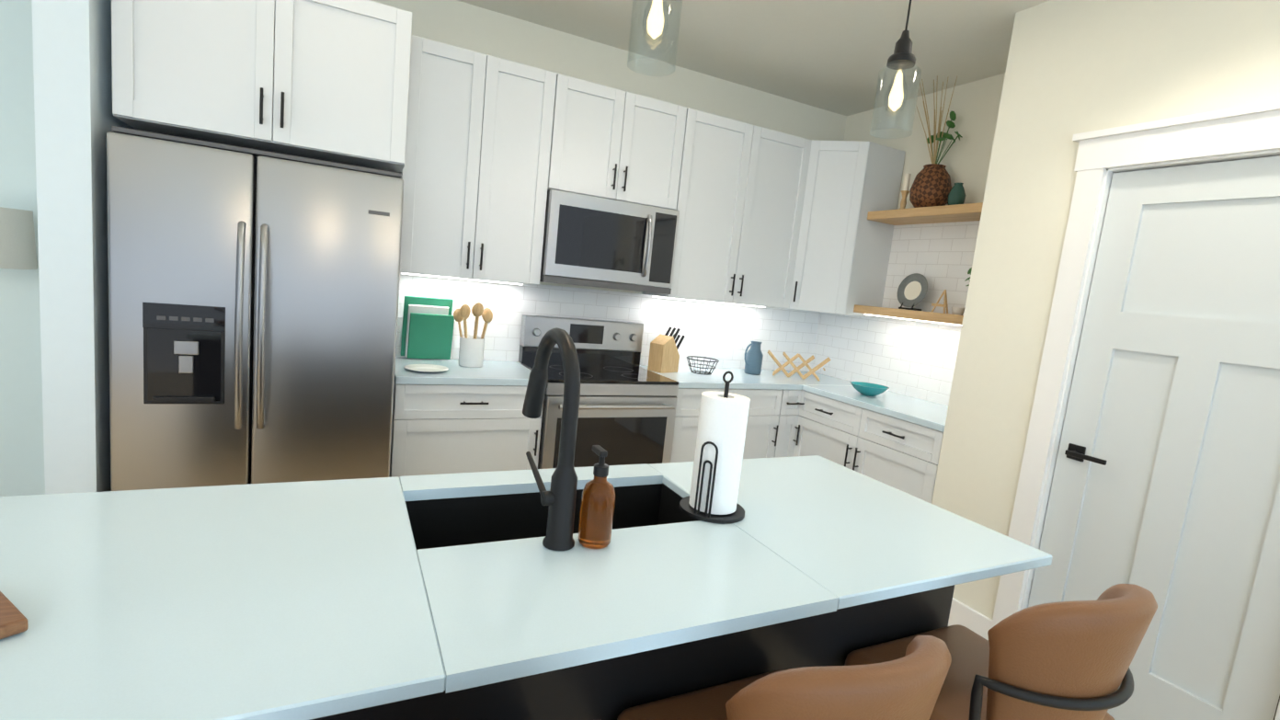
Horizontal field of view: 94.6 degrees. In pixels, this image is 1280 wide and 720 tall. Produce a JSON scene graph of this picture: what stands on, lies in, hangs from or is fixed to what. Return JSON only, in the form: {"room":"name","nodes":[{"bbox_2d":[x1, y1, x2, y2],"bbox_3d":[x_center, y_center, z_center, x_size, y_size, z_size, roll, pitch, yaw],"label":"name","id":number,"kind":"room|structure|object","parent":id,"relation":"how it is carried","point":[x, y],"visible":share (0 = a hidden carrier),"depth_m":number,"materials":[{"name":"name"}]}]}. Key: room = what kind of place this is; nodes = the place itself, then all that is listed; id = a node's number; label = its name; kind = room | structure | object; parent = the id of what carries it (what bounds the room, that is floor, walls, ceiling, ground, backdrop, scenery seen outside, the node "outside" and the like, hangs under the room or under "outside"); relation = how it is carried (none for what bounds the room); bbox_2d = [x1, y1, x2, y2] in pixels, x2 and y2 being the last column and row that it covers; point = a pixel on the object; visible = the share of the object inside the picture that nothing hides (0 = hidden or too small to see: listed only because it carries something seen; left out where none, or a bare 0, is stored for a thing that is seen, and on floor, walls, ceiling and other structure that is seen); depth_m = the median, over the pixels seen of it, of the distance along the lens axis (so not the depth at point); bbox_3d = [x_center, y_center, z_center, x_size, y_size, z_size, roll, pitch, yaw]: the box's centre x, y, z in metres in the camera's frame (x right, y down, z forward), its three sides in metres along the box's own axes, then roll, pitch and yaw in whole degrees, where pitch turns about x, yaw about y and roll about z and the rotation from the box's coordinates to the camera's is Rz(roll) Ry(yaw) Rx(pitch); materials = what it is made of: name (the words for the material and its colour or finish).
{"room":"kitchen","nodes":[
{"label":"kitchen","id":0,"kind":"room"},
{"bbox_2d":[0,0,1279,619],"bbox_3d":[-2.000,-0.279,0.962,9.270,2.760,3.410,2,8,-27],"label":"wall","id":1,"kind":"structure","parent":0,"point":[1072,68],"depth_m":2.43,"materials":[{"name":"beige paint"}]},
{"bbox_2d":[111,0,412,172],"bbox_3d":[-1.504,-1.179,2.477,0.955,0.605,0.636,2,8,-27],"label":"upper cabinet","id":2,"kind":"object","parent":1,"relation":"attached to","point":[325,80],"visible":1,"depth_m":2.24,"materials":[{"name":"white wood"}]},
{"bbox_2d":[400,34,572,285],"bbox_3d":[-0.821,-0.949,3.020,0.755,1.060,0.332,2,8,-27],"label":"upper cabinet","id":3,"kind":"object","parent":1,"relation":"attached to","point":[497,148],"depth_m":2.86,"materials":[{"name":"white wood"}]},
{"bbox_2d":[395,272,818,371],"bbox_3d":[0.032,-0.489,3.719,2.940,1.060,0.008,2,8,-27],"label":"backsplash","id":4,"kind":"structure","parent":1,"relation":"attached to","point":[722,332],"depth_m":3.74,"materials":[{"name":"tile"}]},
{"bbox_2d":[561,77,690,210],"bbox_3d":[-0.174,-1.169,3.302,0.758,0.565,0.332,2,8,-27],"label":"upper cabinet","id":5,"kind":"object","parent":1,"relation":"attached to","point":[622,145],"depth_m":3.17,"materials":[{"name":"white wood"}]},
{"bbox_2d":[539,188,679,294],"bbox_3d":[-0.207,-0.646,3.326,0.752,0.470,0.425,2,8,-27],"label":"microwave","id":6,"kind":"object","parent":5,"relation":"attached to","point":[593,241],"visible":0.98,"depth_m":3.16,"materials":[{"name":"silver metal"}]},
{"bbox_2d":[642,108,745,303],"bbox_3d":[0.344,-0.904,3.606,0.578,1.060,0.332,2,8,-27],"label":"upper cabinet","id":7,"kind":"object","parent":1,"relation":"attached to","point":[706,217],"depth_m":3.46,"materials":[{"name":"white wood"}]},
{"bbox_2d":[723,123,808,308],"bbox_3d":[0.754,-0.886,3.791,0.560,1.060,0.369,2,8,-27],"label":"upper cabinet","id":8,"kind":"object","parent":1,"relation":"attached to","point":[771,169],"depth_m":3.65,"materials":[{"name":"white wood"}]},
{"bbox_2d":[786,139,905,318],"bbox_3d":[1.233,-0.853,3.920,0.622,1.060,0.572,2,8,-27],"label":"upper cabinet","id":9,"kind":"object","parent":1,"relation":"attached to","point":[841,256],"depth_m":3.72,"materials":[{"name":"white wood"}]},
{"bbox_2d":[811,220,980,405],"bbox_3d":[1.688,-0.314,3.677,0.008,1.060,1.530,2,8,-27],"label":"backsplash","id":10,"kind":"structure","parent":1,"relation":"attached to","point":[914,359],"depth_m":3.66,"materials":[{"name":"tile"}]},
{"bbox_2d":[853,304,963,324],"bbox_3d":[1.691,-0.246,3.385,0.259,0.050,0.986,2,8,-27],"label":"shelf","id":11,"kind":"object","parent":1,"relation":"attached to","point":[949,318],"visible":0.6,"depth_m":3.38,"materials":[{"name":"brown wood"}]},
{"bbox_2d":[864,313,961,326],"bbox_3d":[1.626,-0.220,3.358,0.020,0.008,0.886,2,8,-27],"label":"led light","id":12,"kind":"object","parent":11,"relation":"attached to","point":[913,319],"visible":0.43,"depth_m":3.42,"materials":[{"name":"white plastic"}]},
{"bbox_2d":[897,267,971,315],"bbox_3d":[1.701,-0.396,3.339,0.175,0.260,0.643,2,8,-27],"label":"decor","id":13,"kind":"object","parent":11,"relation":"on","point":[912,290],"visible":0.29,"depth_m":3.52,"materials":[{"name":"grey ceramic"}]},
{"bbox_2d":[867,202,982,225],"bbox_3d":[1.750,-0.819,3.312,0.259,0.050,0.986,2,8,-27],"label":"shelf","id":14,"kind":"object","parent":1,"relation":"attached to","point":[956,212],"visible":0.6,"depth_m":3.36,"materials":[{"name":"brown wood"}]},
{"bbox_2d":[899,75,966,208],"bbox_3d":[1.772,-1.266,3.307,0.229,0.838,0.646,2,8,-27],"label":"decor","id":15,"kind":"object","parent":14,"relation":"on","point":[931,186],"visible":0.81,"depth_m":3.37,"materials":[{"name":"brown wicker"}]},
{"bbox_2d":[948,597,992,639],"bbox_3d":[1.439,1.172,2.738,0.016,0.145,0.385,2,8,-27],"label":"baseboard","id":16,"kind":"structure","parent":1,"relation":"attached to","point":[973,620],"depth_m":2.64,"materials":[{"name":"white wood"}]},
{"bbox_2d":[990,100,1279,719],"bbox_3d":[1.875,0.274,2.044,0.160,2.180,1.000,2,8,-27],"label":"door frame","id":17,"kind":"structure","parent":1,"relation":"attached to","point":[1249,131],"depth_m":2.29,"materials":[{"name":"white wood"}]},
{"bbox_2d":[1027,155,1279,719],"bbox_3d":[1.855,0.345,2.026,0.098,2.016,0.774,2,8,-27],"label":"pantry door","id":18,"kind":"structure","parent":1,"relation":"in","point":[1165,489],"depth_m":2.04,"materials":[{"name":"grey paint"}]},
{"bbox_2d":[457,0,1049,115],"bbox_3d":[1.427,-1.236,0.042,14.500,0.064,7.740,2,8,-27],"label":"ceiling","id":19,"kind":"structure","parent":0,"point":[832,55],"depth_m":3.06,"materials":[{"name":"paint"}]},
{"bbox_2d":[627,0,682,76],"bbox_3d":[0.068,-1.069,1.252,0.120,0.855,0.120,2,8,-27],"label":"pendant light","id":20,"kind":"object","parent":19,"relation":"hanging from","point":[655,20],"visible":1,"depth_m":1.28,"materials":[{"name":"clear glass"}]},
{"bbox_2d":[870,0,920,138],"bbox_3d":[0.729,-1.041,1.562,0.120,0.855,0.120,2,8,-27],"label":"pendant light","id":21,"kind":"object","parent":19,"relation":"hanging from","point":[902,57],"visible":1,"depth_m":1.58,"materials":[{"name":"clear glass"}]},
{"bbox_3d":[1.690,1.743,-0.707,14.500,0.060,10.240,2,8,-27],"label":"floor","id":22,"kind":"structure","parent":0,"visible":0},
{"bbox_2d":[0,206,37,269],"bbox_3d":[-2.535,0.152,2.272,0.330,1.470,0.330,2,8,-27],"label":"floor lamp","id":23,"kind":"object","parent":22,"relation":"on","point":[17,246],"visible":0.71,"depth_m":2.20,"materials":[{"name":"beige fabric"}]},
{"bbox_2d":[106,125,404,491],"bbox_3d":[-1.609,0.048,2.588,0.950,1.783,0.700,2,8,-27],"label":"fridge","id":24,"kind":"object","parent":22,"relation":"on","point":[253,302],"visible":0.67,"depth_m":2.27,"materials":[{"name":"silver metal"}]},
{"bbox_2d":[389,379,543,477],"bbox_3d":[-0.950,0.508,3.097,0.693,0.880,0.559,2,8,-27],"label":"base cabinet","id":25,"kind":"object","parent":22,"relation":"on","point":[455,417],"depth_m":2.80,"materials":[{"name":"white wood"}]},
{"bbox_2d":[394,357,530,383],"bbox_3d":[-0.901,0.058,3.032,0.693,0.036,0.561,2,8,-27],"label":"countertop","id":26,"kind":"structure","parent":25,"relation":"on","point":[490,371],"depth_m":2.90,"materials":[{"name":"white stone"}]},
{"bbox_2d":[404,364,448,372],"bbox_3d":[-1.026,0.043,2.842,0.200,0.015,0.200,2,8,-27],"label":"plate","id":27,"kind":"object","parent":26,"relation":"on","point":[426,368],"visible":1,"depth_m":2.86,"materials":[{"name":"white ceramic"}]},
{"bbox_2d":[400,295,454,359],"bbox_3d":[-1.124,-0.168,3.132,0.250,0.330,0.093,2,8,-27],"label":"cutting boards","id":28,"kind":"object","parent":26,"relation":"on","point":[428,327],"visible":0.92,"depth_m":3.11,"materials":[{"name":"green plastic"}]},
{"bbox_2d":[453,302,492,367],"bbox_3d":[-0.874,-0.137,3.085,0.200,0.339,0.200,2,8,-27],"label":"utensil crock","id":29,"kind":"object","parent":26,"relation":"on","point":[471,353],"visible":1,"depth_m":3.04,"materials":[{"name":"white ceramic"}]},
{"bbox_2d":[518,314,678,468],"bbox_3d":[-0.263,0.388,3.359,0.752,1.190,0.640,2,8,-27],"label":"range","id":30,"kind":"object","parent":22,"relation":"on","point":[627,409],"visible":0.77,"depth_m":3.20,"materials":[{"name":"silver glass"}]},
{"bbox_2d":[349,480,954,719],"bbox_3d":[-0.301,0.799,1.309,2.187,0.890,0.533,2,8,-27],"label":"kitchen island","id":31,"kind":"object","parent":22,"relation":"on","point":[597,691],"depth_m":1.29,"materials":[{"name":"black wood"}]},
{"bbox_2d":[0,455,1052,719],"bbox_3d":[-0.217,0.360,1.186,2.220,0.026,0.760,2,8,-27],"label":"island countertop","id":32,"kind":"structure","parent":31,"relation":"on","point":[306,600],"depth_m":0.97,"materials":[{"name":"white stone"}]},
{"bbox_2d":[0,591,28,639],"bbox_3d":[-0.932,0.290,0.624,0.166,0.106,0.367,10,8,29],"label":"board","id":33,"kind":"object","parent":32,"relation":"on","point":[14,620],"visible":0.96,"depth_m":0.74,"materials":[{"name":"brown wood"}]},
{"bbox_2d":[522,327,580,550],"bbox_3d":[-0.196,0.136,1.222,0.078,0.410,0.299,2,8,-27],"label":"faucet","id":34,"kind":"object","parent":32,"relation":"on","point":[558,497],"visible":1,"depth_m":1.12,"materials":[{"name":"black metal"}]},
{"bbox_2d":[577,445,615,548],"bbox_3d":[-0.083,0.268,1.161,0.066,0.188,0.073,2,8,-27],"label":"soap bottle","id":35,"kind":"object","parent":32,"relation":"on","point":[597,510],"visible":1,"depth_m":1.14,"materials":[{"name":"orange glass"}]},
{"bbox_2d":[679,370,750,524],"bbox_3d":[0.188,0.191,1.385,0.156,0.337,0.156,2,8,-27],"label":"paper towel holder","id":36,"kind":"object","parent":32,"relation":"on","point":[712,497],"visible":1,"depth_m":1.34,"materials":[{"name":"white paper"}]},
{"bbox_2d":[670,387,776,462],"bbox_3d":[0.404,0.560,3.777,0.815,0.880,0.559,2,8,-27],"label":"base cabinet","id":37,"kind":"object","parent":22,"relation":"on","point":[756,446],"depth_m":3.43,"materials":[{"name":"white wood"}]},
{"bbox_2d":[617,635,951,719],"bbox_3d":[0.209,0.846,1.004,0.410,0.978,0.440,2,8,-27],"label":"stool","id":38,"kind":"object","parent":22,"relation":"on","point":[908,686],"visible":0.98,"depth_m":0.76,"materials":[{"name":"beige leather"}]},
{"bbox_2d":[765,387,805,457],"bbox_3d":[0.772,0.577,3.938,0.232,0.880,0.604,2,8,-27],"label":"base cabinet","id":39,"kind":"object","parent":22,"relation":"on","point":[786,401],"depth_m":3.68,"materials":[{"name":"white wood"}]},
{"bbox_2d":[794,390,871,473],"bbox_3d":[1.325,0.672,3.641,0.619,0.880,0.570,2,8,-27],"label":"base cabinet","id":40,"kind":"object","parent":22,"relation":"on","point":[836,430],"depth_m":3.46,"materials":[{"name":"white wood"}]},
{"bbox_2d":[639,365,850,387],"bbox_3d":[0.749,0.121,3.861,1.474,0.036,0.561,2,8,-27],"label":"countertop","id":41,"kind":"structure","parent":40,"relation":"on","point":[685,378],"depth_m":3.68,"materials":[{"name":"white stone"}]},
{"bbox_2d":[647,326,685,373],"bbox_3d":[0.171,-0.067,3.643,0.110,0.271,0.208,13,10,43],"label":"knife block","id":42,"kind":"object","parent":41,"relation":"on","point":[664,355],"visible":1,"depth_m":3.59,"materials":[{"name":"brown wood"}]},
{"bbox_2d":[686,355,719,374],"bbox_3d":[0.391,0.036,3.724,0.207,0.090,0.207,2,8,-27],"label":"wire basket","id":43,"kind":"object","parent":41,"relation":"on","point":[694,363],"visible":1,"depth_m":3.71,"materials":[{"name":"black metal"}]},
{"bbox_2d":[743,341,763,375],"bbox_3d":[0.748,-0.017,3.937,0.145,0.215,0.109,2,8,-27],"label":"pitcher","id":44,"kind":"object","parent":41,"relation":"on","point":[753,359],"visible":1,"depth_m":3.90,"materials":[{"name":"blue ceramic"}]},
{"bbox_2d":[767,350,831,381],"bbox_3d":[1.054,0.039,3.963,0.410,0.160,0.112,8,7,13],"label":"wine rack","id":45,"kind":"object","parent":41,"relation":"on","point":[800,366],"visible":1,"depth_m":3.93,"materials":[{"name":"brown wood"}]},
{"bbox_2d":[860,409,943,503],"bbox_3d":[1.540,0.744,3.252,0.579,0.880,0.568,2,8,-27],"label":"base cabinet","id":46,"kind":"object","parent":22,"relation":"on","point":[901,454],"depth_m":3.02,"materials":[{"name":"white wood"}]},
{"bbox_2d":[801,383,948,431],"bbox_3d":[1.487,0.259,3.375,0.581,0.036,0.987,2,8,-27],"label":"countertop","id":47,"kind":"structure","parent":46,"relation":"on","point":[934,414],"depth_m":3.33,"materials":[{"name":"white stone"}]},
{"bbox_2d":[850,381,889,396],"bbox_3d":[1.362,0.178,3.518,0.220,0.060,0.220,2,8,-27],"label":"bowl","id":48,"kind":"object","parent":47,"relation":"on","point":[869,389],"visible":1,"depth_m":3.48,"materials":[{"name":"ceramic"}]},
{"bbox_2d":[844,583,1157,719],"bbox_3d":[0.717,0.866,1.259,0.410,0.978,0.440,2,8,-27],"label":"stool","id":49,"kind":"object","parent":22,"relation":"on","point":[1065,660],"visible":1,"depth_m":1.03,"materials":[{"name":"beige leather"}]}
]}

